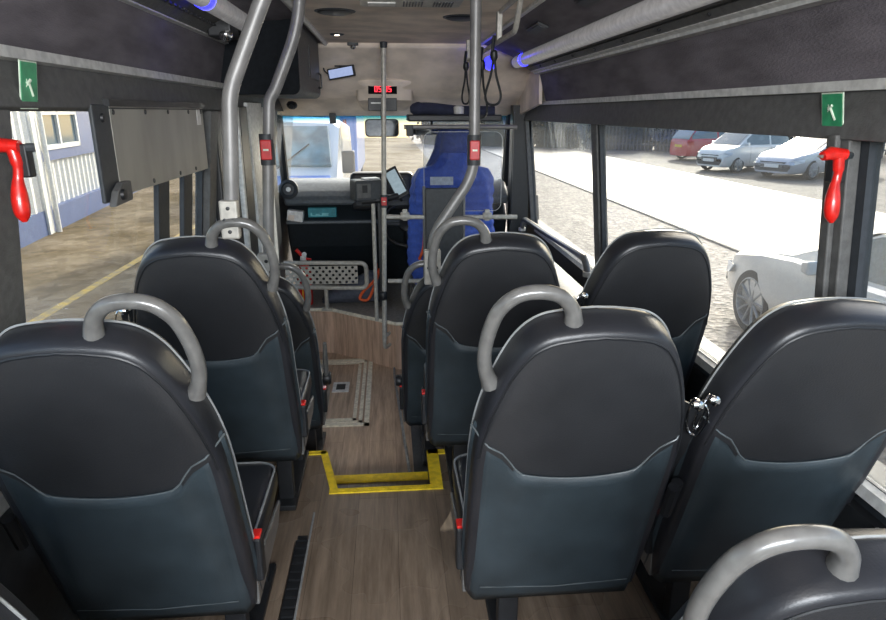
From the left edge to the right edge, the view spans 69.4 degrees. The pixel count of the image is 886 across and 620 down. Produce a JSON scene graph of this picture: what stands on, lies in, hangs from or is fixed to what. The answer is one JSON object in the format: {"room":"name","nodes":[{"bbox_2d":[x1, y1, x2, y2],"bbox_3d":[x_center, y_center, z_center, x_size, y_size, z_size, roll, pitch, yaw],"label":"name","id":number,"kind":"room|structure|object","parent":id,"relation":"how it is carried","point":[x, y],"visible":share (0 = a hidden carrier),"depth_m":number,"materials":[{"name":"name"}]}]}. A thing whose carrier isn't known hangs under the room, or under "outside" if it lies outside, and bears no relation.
{"room":"vehicle interior","nodes":[
{"label":"vehicle interior","id":0,"kind":"room"},
{"bbox_2d":[0,90,297,619],"bbox_3d":[-1.164,0.040,2.748,0.293,2.000,7.200,-1,17,-4],"label":"wall","id":1,"kind":"structure","parent":0,"point":[23,573],"depth_m":1.68,"materials":[{"name":"plastic"}]},
{"bbox_2d":[0,138,36,221],"bbox_3d":[-0.871,-0.264,1.304,0.090,0.169,0.048,-10,20,-29],"label":"hammer","id":2,"kind":"object","parent":1,"relation":"attached to","point":[20,155],"visible":1,"depth_m":1.30,"materials":[{"name":"red plastic"}]},
{"bbox_2d":[18,59,37,108],"bbox_3d":[-0.897,-0.487,1.385,0.016,0.099,0.070,-1,17,-4],"label":"sign","id":3,"kind":"object","parent":1,"relation":"attached to","point":[28,90],"visible":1,"depth_m":1.38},
{"bbox_2d":[0,59,221,334],"bbox_3d":[-0.936,-0.008,1.177,0.140,0.900,4.200,-1,17,-4],"label":"trim","id":4,"kind":"structure","parent":1,"relation":"attached to","point":[59,89],"depth_m":1.53,"materials":[{"name":"plastic"}]},
{"bbox_2d":[0,44,223,89],"bbox_3d":[-0.899,-0.463,1.093,0.062,0.032,4.300,-1,17,-4],"label":"trim","id":5,"kind":"structure","parent":1,"relation":"attached to","point":[11,53],"depth_m":1.68,"materials":[{"name":"metal"}]},
{"bbox_2d":[0,0,224,82],"bbox_3d":[-0.896,-0.564,1.061,0.088,0.190,4.300,-1,17,-4],"label":"overhead panel","id":6,"kind":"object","parent":1,"relation":"attached to","point":[117,32],"depth_m":1.79,"materials":[{"name":"fabric"}]},
{"bbox_2d":[88,99,207,206],"bbox_3d":[-0.960,-0.572,2.211,0.059,0.285,1.055,-1,17,-4],"label":"board","id":7,"kind":"object","parent":1,"relation":"attached to","point":[138,144],"visible":1,"depth_m":2.01,"materials":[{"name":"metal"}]},
{"bbox_2d":[153,173,192,244],"bbox_3d":[-1.078,-0.323,2.633,0.093,0.640,0.580,-1,17,-4],"label":"trim","id":8,"kind":"structure","parent":1,"relation":"attached to","point":[161,191],"depth_m":2.43,"materials":[{"name":"plastic"}]},
{"bbox_2d":[119,0,228,43],"bbox_3d":[-0.865,-0.639,1.014,0.065,0.018,4.250,-1,17,-4],"label":"trim","id":9,"kind":"structure","parent":1,"relation":"attached to","point":[130,2],"depth_m":2.17,"materials":[{"name":"metal"}]},
{"bbox_2d":[132,0,240,42],"bbox_3d":[-0.825,-0.678,1.006,0.145,0.080,4.250,-1,17,-4],"label":"trim","id":10,"kind":"structure","parent":1,"relation":"attached to","point":[160,6],"depth_m":2.24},
{"bbox_2d":[208,20,238,41],"bbox_3d":[-0.915,-1.161,2.669,0.099,0.089,0.164,-1,17,-4],"label":"camera","id":11,"kind":"object","parent":1,"relation":"attached to","point":[223,31],"visible":0.78,"depth_m":2.61,"materials":[{"name":"black plastic"}]},
{"bbox_2d":[216,103,284,277],"bbox_3d":[-1.133,-0.287,3.889,0.093,1.850,1.480,-1,17,-4],"label":"entrance door","id":12,"kind":"structure","parent":1,"relation":"in","point":[250,115],"depth_m":3.62,"materials":[{"name":"grey metal"}]},
{"bbox_2d":[276,114,509,185],"bbox_3d":[-0.374,-1.326,5.250,1.950,0.638,0.286,-1,17,-4],"label":"trim","id":13,"kind":"structure","parent":1,"relation":"attached to","point":[280,139],"depth_m":5.22,"materials":[{"name":"black plastic"}]},
{"bbox_2d":[282,116,505,118],"bbox_3d":[-0.384,-1.315,5.256,1.880,0.586,0.206,-1,17,-4],"label":"window","id":14,"kind":"structure","parent":1,"relation":"in","point":[283,117],"depth_m":5.06,"materials":[{"name":"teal glass"}]},
{"bbox_2d":[295,280,415,321],"bbox_3d":[-0.295,-0.137,5.383,1.980,0.020,1.620,-1,17,-4],"label":"floor","id":15,"kind":"structure","parent":0,"point":[395,307],"depth_m":5.02,"materials":[{"name":"plastic"}]},
{"bbox_2d":[284,261,368,310],"bbox_3d":[-0.934,-0.188,4.851,0.743,0.392,0.060,-1,17,-4],"label":"barrier","id":16,"kind":"object","parent":15,"relation":"on","point":[298,285],"visible":0.91,"depth_m":4.83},
{"bbox_2d":[322,268,379,303],"bbox_3d":[-0.708,-0.222,5.053,0.508,0.346,0.294,-1,17,-4],"label":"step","id":17,"kind":"structure","parent":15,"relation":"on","point":[366,295],"depth_m":4.99,"materials":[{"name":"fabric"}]},
{"bbox_2d":[279,177,507,280],"bbox_3d":[-0.409,-0.711,5.550,1.813,0.918,0.845,-1,17,-4],"label":"dashboard","id":18,"kind":"object","parent":15,"relation":"on","point":[330,230],"visible":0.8,"depth_m":5.21,"materials":[{"name":"plastic"}]},
{"bbox_2d":[279,180,297,198],"bbox_3d":[-1.205,-0.940,4.990,0.150,0.151,0.043,-1,17,-4],"label":"air vent","id":19,"kind":"object","parent":18,"relation":"attached to","point":[288,189],"depth_m":4.98,"materials":[{"name":"plastic"}]},
{"bbox_2d":[286,219,399,223],"bbox_3d":[-0.766,-0.726,5.197,0.980,0.025,0.150,-1,17,-4],"label":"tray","id":20,"kind":"object","parent":18,"relation":"on","point":[306,221],"depth_m":5.13,"materials":[{"name":"plastic"}]},
{"bbox_2d":[350,171,412,210],"bbox_3d":[-0.488,-0.955,5.132,0.500,0.300,0.185,-1,17,-4],"label":"instrument binnacle","id":21,"kind":"object","parent":18,"relation":"on","point":[407,176],"visible":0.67,"depth_m":5.06,"materials":[{"name":"black plastic"}]},
{"bbox_2d":[386,206,407,249],"bbox_3d":[-0.260,-0.638,5.075,0.384,0.424,0.408,11,20,32],"label":"steering wheel","id":22,"kind":"object","parent":18,"relation":"attached to","point":[403,225],"visible":0.3,"depth_m":5.01,"materials":[{"name":"black plastic"}]},
{"bbox_2d":[408,129,442,295],"bbox_3d":[0.018,-0.688,4.854,0.584,1.345,0.354,-1,17,-4],"label":"seat","id":23,"kind":"object","parent":15,"relation":"on","point":[435,153],"visible":0.1,"depth_m":4.56,"materials":[{"name":"blue fabric"}]},
{"bbox_2d":[407,129,494,284],"bbox_3d":[0.070,-0.729,4.639,0.676,1.150,0.282,-1,17,-4],"label":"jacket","id":24,"kind":"object","parent":23,"relation":"hanging from","point":[449,169],"visible":0.52,"depth_m":4.49,"materials":[{"name":"fabric"}]},
{"bbox_2d":[439,129,468,154],"bbox_3d":[0.094,-1.116,4.536,0.400,0.350,0.180,-1,17,-4],"label":"hood","id":25,"kind":"object","parent":24,"relation":"attached to","point":[452,140],"depth_m":4.45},
{"bbox_2d":[310,311,401,368],"bbox_3d":[-0.265,0.228,4.778,2.042,0.340,0.319,3,17,9],"label":"floor","id":26,"kind":"structure","parent":0,"point":[351,336],"depth_m":4.83,"materials":[{"name":"brown wood"}]},
{"bbox_2d":[310,308,402,325],"bbox_3d":[-0.261,0.065,4.695,2.033,0.028,0.285,3,17,8],"label":"trim","id":27,"kind":"structure","parent":26,"relation":"attached to","point":[311,309],"depth_m":4.76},
{"bbox_2d":[350,177,398,320],"bbox_3d":[-0.473,-0.419,4.537,0.306,1.018,0.168,-7,19,-22],"label":"ticket machine","id":28,"kind":"object","parent":27,"relation":"on","point":[365,190],"visible":0.77,"depth_m":4.40,"materials":[{"name":"black plastic"}]},
{"bbox_2d":[386,166,409,201],"bbox_3d":[-0.326,-0.872,4.443,0.186,0.250,0.115,-1,17,-4],"label":"tablet","id":29,"kind":"object","parent":28,"relation":"attached to","point":[394,179],"visible":0.79,"depth_m":4.42,"materials":[{"name":"black plastic"}]},
{"bbox_2d":[379,42,390,348],"bbox_3d":[-0.384,-0.692,4.292,0.092,2.046,0.148,7,19,22],"label":"pole","id":30,"kind":"object","parent":26,"relation":"attached to","point":[383,45],"visible":1,"depth_m":4.23,"materials":[{"name":"grey metal"}]},
{"bbox_2d":[337,480,428,487],"bbox_3d":[-0.277,0.900,2.791,0.440,0.230,0.290,-1,17,-4],"label":"step","id":31,"kind":"structure","parent":0,"point":[413,482],"depth_m":2.82,"materials":[{"name":"brown wood"}]},
{"bbox_2d":[334,471,427,483],"bbox_3d":[-0.287,0.766,2.875,0.440,0.036,0.060,-1,17,-4],"label":"trim","id":32,"kind":"structure","parent":31,"relation":"attached to","point":[404,476],"depth_m":2.87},
{"bbox_2d":[305,352,467,474],"bbox_3d":[-0.164,0.675,3.960,1.980,0.070,2.630,-1,17,-4],"label":"floor","id":33,"kind":"structure","parent":0,"point":[378,447],"depth_m":3.68,"materials":[{"name":"brown wood"}]},
{"bbox_2d":[278,263,331,450],"bbox_3d":[-0.823,0.269,3.206,0.551,1.191,0.752,-1,17,-4],"label":"passenger seat","id":34,"kind":"object","parent":33,"relation":"on","point":[302,327],"visible":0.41,"depth_m":2.93,"materials":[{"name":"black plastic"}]},
{"bbox_2d":[257,0,305,274],"bbox_3d":[-0.633,-0.659,2.527,0.262,1.176,0.073,-1,17,-4],"label":"pole","id":35,"kind":"object","parent":34,"relation":"attached to","point":[266,140],"visible":0.83,"depth_m":2.49,"materials":[{"name":"grey metal"}]},
{"bbox_2d":[320,359,372,427],"bbox_3d":[-0.814,0.537,4.334,0.650,0.012,1.090,-1,17,-4],"label":"hatch","id":36,"kind":"object","parent":33,"relation":"on","point":[346,373],"visible":0.52,"depth_m":4.28,"materials":[{"name":"brown wood"}]},
{"bbox_2d":[393,367,410,471],"bbox_3d":[-0.246,0.682,3.845,0.023,0.018,1.762,-2,17,-7],"label":"trim","id":37,"kind":"structure","parent":33,"relation":"on","point":[394,376],"depth_m":3.81,"materials":[{"name":"silver metal"}]},
{"bbox_2d":[396,260,441,464],"bbox_3d":[0.016,0.239,3.269,0.542,1.171,0.751,-1,17,-4],"label":"passenger seat","id":38,"kind":"object","parent":33,"relation":"on","point":[410,382],"visible":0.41,"depth_m":2.98,"materials":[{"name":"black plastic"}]},
{"bbox_2d":[424,0,481,284],"bbox_3d":[0.037,-0.696,2.572,0.237,1.213,0.072,-1,17,-4],"label":"pole","id":39,"kind":"object","parent":38,"relation":"attached to","point":[474,137],"visible":0.77,"depth_m":2.56,"materials":[{"name":"grey metal"}]},
{"bbox_2d":[277,43,529,115],"bbox_3d":[-0.330,-1.627,4.600,1.900,0.450,0.950,-1,17,-4],"label":"panel","id":40,"kind":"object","parent":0,"point":[435,73],"depth_m":4.46,"materials":[{"name":"plastic"}]},
{"bbox_2d":[323,64,355,79],"bbox_3d":[-0.695,-1.611,4.291,0.221,0.135,0.110,-1,17,-4],"label":"monitor","id":41,"kind":"object","parent":40,"relation":"attached to","point":[341,71],"visible":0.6,"depth_m":4.27,"materials":[{"name":"black plastic"}]},
{"bbox_2d":[356,79,412,110],"bbox_3d":[-0.433,-1.591,4.774,0.400,0.218,0.640,-1,17,-4],"label":"console","id":42,"kind":"object","parent":40,"relation":"attached to","point":[398,98],"visible":0.84,"depth_m":4.54,"materials":[{"name":"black plastic"}]},
{"bbox_2d":[365,119,398,136],"bbox_3d":[-0.454,-1.384,4.751,0.250,0.191,0.059,-1,17,-4],"label":"mirror","id":43,"kind":"object","parent":42,"relation":"attached to","point":[372,126],"visible":0.83,"depth_m":4.74,"materials":[{"name":"grey mirror"}]},
{"bbox_2d":[406,102,501,121],"bbox_3d":[0.065,-1.405,4.534,0.639,0.129,0.450,-1,17,-4],"label":"shelf","id":44,"kind":"object","parent":40,"relation":"attached to","point":[421,111],"visible":0.88,"depth_m":4.35,"materials":[{"name":"black plastic"}]},
{"bbox_2d":[406,114,501,121],"bbox_3d":[0.065,-1.365,4.546,0.639,0.045,0.450,-1,17,-4],"label":"tray","id":45,"kind":"object","parent":44,"relation":"on","point":[409,117],"depth_m":4.33,"materials":[{"name":"black plastic"}]},
{"bbox_2d":[291,0,534,43],"bbox_3d":[-0.029,-0.942,1.555,0.970,0.040,5.320,-1,17,-4],"label":"ceiling","id":46,"kind":"structure","parent":0,"point":[367,24],"depth_m":3.14,"materials":[{"name":"plastic"}]},
{"bbox_2d":[281,0,327,45],"bbox_3d":[-0.528,-0.908,1.522,0.032,0.034,5.320,-1,17,-4],"label":"trim","id":47,"kind":"structure","parent":46,"relation":"attached to","point":[288,3],"depth_m":3.19,"materials":[{"name":"metal"}]},
{"bbox_2d":[314,8,355,15],"bbox_3d":[-0.470,-1.296,2.788,0.180,0.012,0.180,-1,17,-4],"label":"ceiling speaker","id":48,"kind":"object","parent":46,"relation":"attached to","point":[324,11],"visible":1,"depth_m":2.75,"materials":[{"name":"black plastic"}]},
{"bbox_2d":[359,0,462,7],"bbox_3d":[-0.123,-1.198,2.481,0.400,0.013,0.290,-1,17,-4],"label":"ceiling vent","id":49,"kind":"object","parent":46,"relation":"in","point":[368,3],"visible":1,"depth_m":2.52,"materials":[{"name":"black plastic"}]},
{"bbox_2d":[466,0,523,62],"bbox_3d":[0.221,-1.357,3.166,0.026,0.144,1.708,-1,17,-4],"label":"frame","id":50,"kind":"object","parent":46,"relation":"attached to","point":[499,15],"visible":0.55,"depth_m":2.73,"materials":[{"name":"paint"}]},
{"bbox_2d":[484,35,501,105],"bbox_3d":[0.228,-1.078,2.890,0.077,0.301,0.036,-8,19,-24],"label":"strap","id":51,"kind":"object","parent":50,"relation":"hanging from","point":[493,54],"visible":1,"depth_m":2.89,"materials":[{"name":"black plastic"}]},
{"bbox_2d":[481,0,545,44],"bbox_3d":[0.458,-0.923,1.566,0.022,0.022,5.250,-1,17,-4],"label":"trim","id":52,"kind":"structure","parent":46,"relation":"attached to","point":[535,3],"depth_m":2.86,"materials":[{"name":"metal"}]},
{"bbox_2d":[485,0,640,56],"bbox_3d":[0.631,-0.890,1.591,0.350,0.140,5.250,-1,17,-4],"label":"trim","id":53,"kind":"structure","parent":46,"relation":"attached to","point":[562,17],"depth_m":2.71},
{"bbox_2d":[511,0,719,68],"bbox_3d":[0.683,-0.816,1.598,0.078,0.089,5.212,-1,17,-4],"label":"tube","id":54,"kind":"object","parent":53,"relation":"attached to","point":[641,13],"visible":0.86,"depth_m":2.26,"materials":[{"name":"grey plastic"}]},
{"bbox_2d":[148,454,698,619],"bbox_3d":[0.061,1.163,1.247,1.980,0.060,3.480,-1,17,-4],"label":"floor","id":55,"kind":"structure","parent":0,"point":[372,555],"depth_m":2.13,"materials":[{"name":"brown wood"}]},
{"bbox_2d":[0,583,38,619],"bbox_3d":[-0.740,0.590,1.052,0.524,1.151,0.746,-1,17,-4],"label":"passenger seat","id":56,"kind":"object","parent":55,"relation":"on","point":[11,607],"visible":1,"depth_m":0.76,"materials":[{"name":"black leather"}]},
{"bbox_2d":[0,293,279,619],"bbox_3d":[-0.707,0.419,1.603,0.525,1.151,0.751,-1,17,-4],"label":"passenger seat","id":57,"kind":"object","parent":55,"relation":"on","point":[119,468],"visible":1,"depth_m":1.30,"materials":[{"name":"leather"}]},
{"bbox_2d":[237,464,277,537],"bbox_3d":[-0.715,0.576,1.810,0.444,0.100,0.425,-1,17,-4],"label":"cushion","id":58,"kind":"object","parent":57,"relation":"on","point":[259,482],"depth_m":1.85,"materials":[{"name":"black leather"}]},
{"bbox_2d":[114,217,313,510],"bbox_3d":[-0.740,0.190,2.276,0.525,1.151,0.751,-1,17,-4],"label":"passenger seat","id":59,"kind":"object","parent":55,"relation":"on","point":[235,311],"visible":0.72,"depth_m":1.95,"materials":[{"name":"leather"}]},
{"bbox_2d":[218,0,270,238],"bbox_3d":[-0.499,-0.571,1.705,0.243,0.763,0.058,-1,17,-4],"label":"pole","id":60,"kind":"object","parent":59,"relation":"attached to","point":[229,207],"visible":0.99,"depth_m":1.70,"materials":[{"name":"grey metal"}]},
{"bbox_2d":[297,370,311,404],"bbox_3d":[-0.748,0.347,2.482,0.444,0.100,0.425,-1,17,-4],"label":"cushion","id":61,"kind":"object","parent":59,"relation":"on","point":[304,377],"depth_m":2.54,"materials":[{"name":"black leather"}]},
{"bbox_2d":[279,535,307,619],"bbox_3d":[-0.383,1.243,0.921,0.046,0.021,2.885,-1,17,-4],"label":"trim","id":62,"kind":"structure","parent":55,"relation":"on","point":[294,577],"depth_m":2.08,"materials":[{"name":"black plastic"}]},
{"bbox_2d":[293,512,314,619],"bbox_3d":[-0.364,1.212,0.984,0.007,0.008,3.020,-1,17,-4],"label":"trim","id":63,"kind":"structure","parent":55,"relation":"on","point":[313,516],"depth_m":2.12,"materials":[{"name":"rubber"}]},
{"bbox_2d":[309,449,444,493],"bbox_3d":[-0.347,0.688,2.716,0.900,0.039,0.344,-1,17,-4],"label":"trim","id":64,"kind":"structure","parent":55,"relation":"on","point":[435,478],"depth_m":2.62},
{"bbox_2d":[421,216,575,492],"bbox_3d":[0.162,0.158,2.448,0.525,1.151,0.751,-1,17,-4],"label":"passenger seat","id":65,"kind":"object","parent":55,"relation":"on","point":[479,269],"visible":0.55,"depth_m":2.08,"materials":[{"name":"leather"}]},
{"bbox_2d":[450,284,708,619],"bbox_3d":[0.277,0.395,1.681,0.525,1.151,0.751,-1,17,-4],"label":"passenger seat","id":66,"kind":"object","parent":55,"relation":"on","point":[581,422],"visible":1,"depth_m":1.36,"materials":[{"name":"leather"}]},
{"bbox_2d":[452,455,466,517],"bbox_3d":[0.260,0.552,1.887,0.444,0.100,0.425,-1,17,-4],"label":"cushion","id":67,"kind":"object","parent":66,"relation":"on","point":[459,464],"depth_m":1.91,"materials":[{"name":"black leather"}]},
{"bbox_2d":[576,228,711,388],"bbox_3d":[0.660,0.169,2.513,0.500,1.092,0.733,-1,17,-4],"label":"passenger seat","id":68,"kind":"object","parent":55,"relation":"on","point":[664,272],"visible":0.34,"depth_m":2.09,"materials":[{"name":"leather"}]},
{"bbox_2d":[635,297,885,619],"bbox_3d":[0.764,0.407,1.744,0.500,1.092,0.733,-1,17,-4],"label":"passenger seat","id":69,"kind":"object","parent":55,"relation":"on","point":[796,404],"visible":0.7,"depth_m":1.42,"materials":[{"name":"leather"}]},
{"bbox_2d":[671,523,885,619],"bbox_3d":[0.524,0.696,1.268,0.501,1.151,0.736,-2,17,-8],"label":"passenger seat","id":70,"kind":"object","parent":55,"relation":"on","point":[812,571],"visible":1,"depth_m":0.79,"materials":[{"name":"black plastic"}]},
{"bbox_2d":[386,125,516,282],"bbox_3d":[0.061,-0.548,4.357,0.890,1.372,0.061,-1,17,-4],"label":"wall","id":71,"kind":"structure","parent":0,"point":[435,200],"depth_m":4.29,"materials":[{"name":"grey plastic"}]},
{"bbox_2d":[516,72,541,113],"bbox_3d":[-0.331,-1.641,4.542,1.890,0.550,0.970,-1,17,-4],"label":"trim","id":72,"kind":"structure","parent":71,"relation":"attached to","point":[531,97],"depth_m":4.41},
{"bbox_2d":[542,86,545,100],"bbox_3d":[-0.121,-1.080,2.491,2.100,0.490,7.200,-1,17,-4],"label":"ceiling","id":73,"kind":"structure","parent":0,"point":[543,96],"depth_m":4.49,"materials":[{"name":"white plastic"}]},
{"bbox_2d":[227,0,320,42],"bbox_3d":[-0.742,-0.905,1.505,0.400,0.060,5.320,-1,17,-4],"label":"trim","id":74,"kind":"structure","parent":73,"relation":"attached to","point":[277,10],"depth_m":2.70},
{"bbox_2d":[186,0,246,30],"bbox_3d":[-0.710,-0.694,0.965,0.078,0.089,4.162,-1,17,-4],"label":"tube","id":75,"kind":"object","parent":74,"relation":"attached to","point":[224,10],"visible":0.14,"depth_m":2.39,"materials":[{"name":"grey plastic"}]},
{"bbox_2d":[221,19,322,98],"bbox_3d":[-0.898,-1.353,3.495,0.401,0.360,1.000,-1,17,-4],"label":"equipment box","id":76,"kind":"object","parent":74,"relation":"attached to","point":[303,78],"visible":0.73,"depth_m":3.05,"materials":[{"name":"black plastic"}]},
{"bbox_2d":[554,262,582,297],"bbox_3d":[0.657,0.232,3.717,0.240,0.860,1.266,-1,17,-4],"label":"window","id":77,"kind":"structure","parent":0,"point":[566,281],"depth_m":3.49,"materials":[{"name":"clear glass"}]},
{"bbox_2d":[505,121,885,524],"bbox_3d":[0.960,0.026,2.926,0.282,1.920,7.200,-1,17,-4],"label":"wall","id":78,"kind":"structure","parent":0,"point":[870,152],"depth_m":1.52,"materials":[{"name":"plastic"}]},
{"bbox_2d":[507,105,530,232],"bbox_3d":[0.593,-0.825,5.037,0.150,1.500,0.220,-1,17,-4],"label":"trim","id":79,"kind":"structure","parent":78,"relation":"attached to","point":[518,191],"depth_m":4.95,"materials":[{"name":"black plastic"}]},
{"bbox_2d":[518,217,591,277],"bbox_3d":[0.653,-0.424,3.952,0.052,0.156,1.684,-1,17,-4],"label":"handrail","id":80,"kind":"object","parent":78,"relation":"attached to","point":[585,261],"visible":0.94,"depth_m":3.60,"materials":[{"name":"grey metal"}]},
{"bbox_2d":[525,0,775,70],"bbox_3d":[0.781,-0.799,1.631,0.130,0.057,5.250,-1,17,-4],"label":"trim","id":81,"kind":"structure","parent":78,"relation":"attached to","point":[722,7],"depth_m":2.10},
{"bbox_2d":[530,0,837,73],"bbox_3d":[0.813,-0.765,1.645,0.065,0.023,5.250,-1,17,-4],"label":"trim","id":82,"kind":"structure","parent":78,"relation":"attached to","point":[778,7],"depth_m":1.92,"materials":[{"name":"metal"}]},
{"bbox_2d":[524,89,885,297],"bbox_3d":[0.897,-0.265,2.211,0.124,0.900,6.020,-1,17,-4],"label":"window frame","id":83,"kind":"structure","parent":78,"relation":"attached to","point":[799,114],"depth_m":1.70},
{"bbox_2d":[534,229,885,516],"bbox_3d":[0.964,0.216,2.250,0.028,0.047,5.800,-1,17,-4],"label":"trim","id":84,"kind":"structure","parent":78,"relation":"attached to","point":[867,491],"depth_m":1.56,"materials":[{"name":"metal"}]},
{"bbox_2d":[540,0,885,100],"bbox_3d":[0.893,-0.681,1.678,0.105,0.180,5.250,-1,17,-4],"label":"overhead panel","id":85,"kind":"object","parent":78,"relation":"attached to","point":[840,40],"depth_m":1.76,"materials":[{"name":"fabric"}]},
{"bbox_2d":[541,78,885,104],"bbox_3d":[0.882,-0.684,2.017,0.073,0.025,5.900,-1,17,-4],"label":"trim","id":86,"kind":"structure","parent":78,"relation":"attached to","point":[877,83],"depth_m":1.77,"materials":[{"name":"metal"}]},
{"bbox_2d":[685,366,885,528],"bbox_3d":[1.067,0.888,1.154,0.055,0.520,3.300,-1,17,-4],"label":"trim","id":87,"kind":"structure","parent":78,"relation":"attached to","point":[853,515],"depth_m":1.59,"materials":[{"name":"black plastic"}]},
{"bbox_2d":[822,92,843,125],"bbox_3d":[0.897,-0.461,1.475,0.016,0.077,0.075,-1,17,-4],"label":"sign","id":88,"kind":"object","parent":78,"relation":"attached to","point":[833,102],"visible":1,"depth_m":1.47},
{"bbox_2d":[817,147,853,222],"bbox_3d":[0.878,-0.282,1.445,0.090,0.169,0.048,-10,20,-29],"label":"hammer","id":89,"kind":"object","parent":78,"relation":"attached to","point":[837,158],"visible":1,"depth_m":1.44,"materials":[{"name":"red plastic"}]},
{"label":"outside","id":90,"kind":"structure","parent":0,"visible":0},
{"bbox_2d":[567,144,885,212],"bbox_3d":[33.640,-5.340,24.870,48.800,0.102,95.000,-1,17,-4],"label":"car park","id":91,"kind":"structure","parent":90,"point":[795,184],"depth_m":23.19,"materials":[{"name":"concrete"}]},
{"bbox_2d":[532,121,590,147],"bbox_3d":[7.913,-12.320,41.748,4.626,3.306,3.839,8,19,25],"label":"bush","id":92,"kind":"object","parent":91,"relation":"on","point":[539,126],"visible":0.31,"depth_m":40.64,"materials":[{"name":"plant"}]},
{"bbox_2d":[581,124,655,149],"bbox_3d":[11.077,-11.703,39.531,4.253,3.438,3.800,-16,23,-42],"label":"bush","id":93,"kind":"object","parent":91,"relation":"on","point":[611,127],"visible":0.16,"depth_m":38.41,"materials":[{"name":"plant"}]},
{"bbox_2d":[645,128,675,151],"bbox_3d":[14.471,-10.854,37.664,4.072,3.090,3.765,12,21,34],"label":"bush","id":94,"kind":"object","parent":91,"relation":"on","point":[659,130],"visible":0.1,"depth_m":37.35,"materials":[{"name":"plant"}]},
{"bbox_2d":[670,130,723,158],"bbox_3d":[13.206,-8.067,30.898,4.267,1.550,1.902,-5,18,-15],"label":"hatchback car","id":95,"kind":"object","parent":91,"relation":"on","point":[685,143],"visible":0.31,"depth_m":29.87,"materials":[{"name":"red paint"}]},
{"bbox_2d":[543,122,885,158],"bbox_3d":[17.017,-9.128,33.057,25.110,2.200,0.092,10,20,29],"label":"fence","id":96,"kind":"object","parent":91,"relation":"on","point":[547,142],"visible":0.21,"depth_m":37.13,"materials":[{"name":"metal"}]},
{"bbox_2d":[697,133,789,172],"bbox_3d":[11.848,-6.287,25.142,3.759,1.550,1.776,-8,19,-24],"label":"hatchback car","id":97,"kind":"object","parent":91,"relation":"on","point":[733,151],"visible":0.66,"depth_m":24.34,"materials":[{"name":"white paint"}]},
{"bbox_2d":[754,137,826,179],"bbox_3d":[13.331,-5.534,22.868,4.877,1.456,1.956,-9,19,-27],"label":"car","id":98,"kind":"object","parent":91,"relation":"on","point":[798,155],"visible":0.62,"depth_m":21.79,"materials":[{"name":"silver metal"}]},
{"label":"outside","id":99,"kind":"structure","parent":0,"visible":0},
{"bbox_2d":[408,135,885,465],"bbox_3d":[1.956,-4.570,22.386,3.820,0.100,95.000,-1,17,-4],"label":"cobblestone pavement","id":100,"kind":"structure","parent":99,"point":[567,209],"depth_m":12.99,"materials":[{"name":"stone"}]},
{"bbox_2d":[411,122,480,144],"bbox_3d":[0.551,-14.027,46.373,4.837,3.832,4.560,12,21,34],"label":"bush","id":101,"kind":"object","parent":100,"relation":"on","point":[428,139],"visible":0.08,"depth_m":45.34,"materials":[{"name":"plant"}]},
{"bbox_2d":[481,149,743,252],"bbox_3d":[4.044,-3.918,20.141,0.080,0.080,80.000,-1,17,-4],"label":"curb","id":102,"kind":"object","parent":100,"relation":"on","point":[583,189],"depth_m":13.65,"materials":[{"name":"concrete"}]},
{"bbox_2d":[726,233,885,329],"bbox_3d":[4.157,-0.029,5.194,1.965,1.385,4.724,-1,17,-4],"label":"sports car","id":103,"kind":"object","parent":100,"relation":"on","point":[758,281],"visible":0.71,"depth_m":6.14,"materials":[{"name":"white paint"}]},
{"bbox_2d":[801,261,816,274],"bbox_3d":[3.199,-0.370,5.566,0.130,0.122,0.100,-1,17,-4],"label":"mirror","id":104,"kind":"object","parent":103,"relation":"attached to","point":[807,267],"depth_m":5.52,"materials":[{"name":"white paint"}]},
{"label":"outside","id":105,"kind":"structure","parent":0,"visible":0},
{"bbox_2d":[481,144,885,250],"bbox_3d":[6.591,-4.685,22.748,5.480,0.104,95.000,-1,17,-4],"label":"road","id":106,"kind":"structure","parent":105,"point":[743,217],"depth_m":16.26,"materials":[{"name":"asphalt"}]},
{"bbox_2d":[480,119,536,146],"bbox_3d":[4.252,-13.089,43.754,4.944,3.608,4.142,-15,23,-40],"label":"bush","id":107,"kind":"object","parent":106,"relation":"on","point":[493,139],"visible":0.07,"depth_m":42.55,"materials":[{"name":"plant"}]},
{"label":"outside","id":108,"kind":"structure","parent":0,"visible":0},
{"bbox_2d":[21,137,427,321],"bbox_3d":[-20.418,-2.545,15.838,41.900,0.100,85.000,-1,17,-4],"label":"yard","id":109,"kind":"structure","parent":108,"point":[57,266],"depth_m":10.88,"materials":[{"name":"concrete"}]},
{"bbox_2d":[10,111,138,247],"bbox_3d":[-8.180,-5.266,14.314,0.388,6.000,15.430,-4,18,-12],"label":"industrial building","id":110,"kind":"structure","parent":109,"relation":"on","point":[65,189],"depth_m":12.79,"materials":[{"name":"white metal"}]},
{"bbox_2d":[26,225,194,322],"bbox_3d":[-4.530,-0.014,7.483,0.120,0.004,13.000,-1,17,-4],"label":"painted line","id":111,"kind":"object","parent":109,"relation":"on","point":[69,300],"visible":0.44,"depth_m":8.24,"materials":[{"name":"yellow paint"}]},
{"bbox_2d":[216,119,354,221],"bbox_3d":[-2.698,-2.309,11.300,2.440,2.133,4.880,-1,17,-4],"label":"van","id":112,"kind":"object","parent":109,"relation":"on","point":[315,148],"visible":0.21,"depth_m":10.05,"materials":[{"name":"white paint"}]},
{"bbox_2d":[341,150,354,172],"bbox_3d":[-1.467,-2.299,9.928,0.200,0.344,0.100,-1,17,-4],"label":"mirror","id":113,"kind":"object","parent":112,"relation":"attached to","point":[348,156],"depth_m":9.88,"materials":[{"name":"mirror"}]},
{"bbox_2d":[338,119,364,170],"bbox_3d":[-3.692,-5.546,21.057,2.000,2.550,6.030,-1,17,-4],"label":"minibus","id":114,"kind":"object","parent":109,"relation":"on","point":[356,126],"visible":0.2,"depth_m":18.68,"materials":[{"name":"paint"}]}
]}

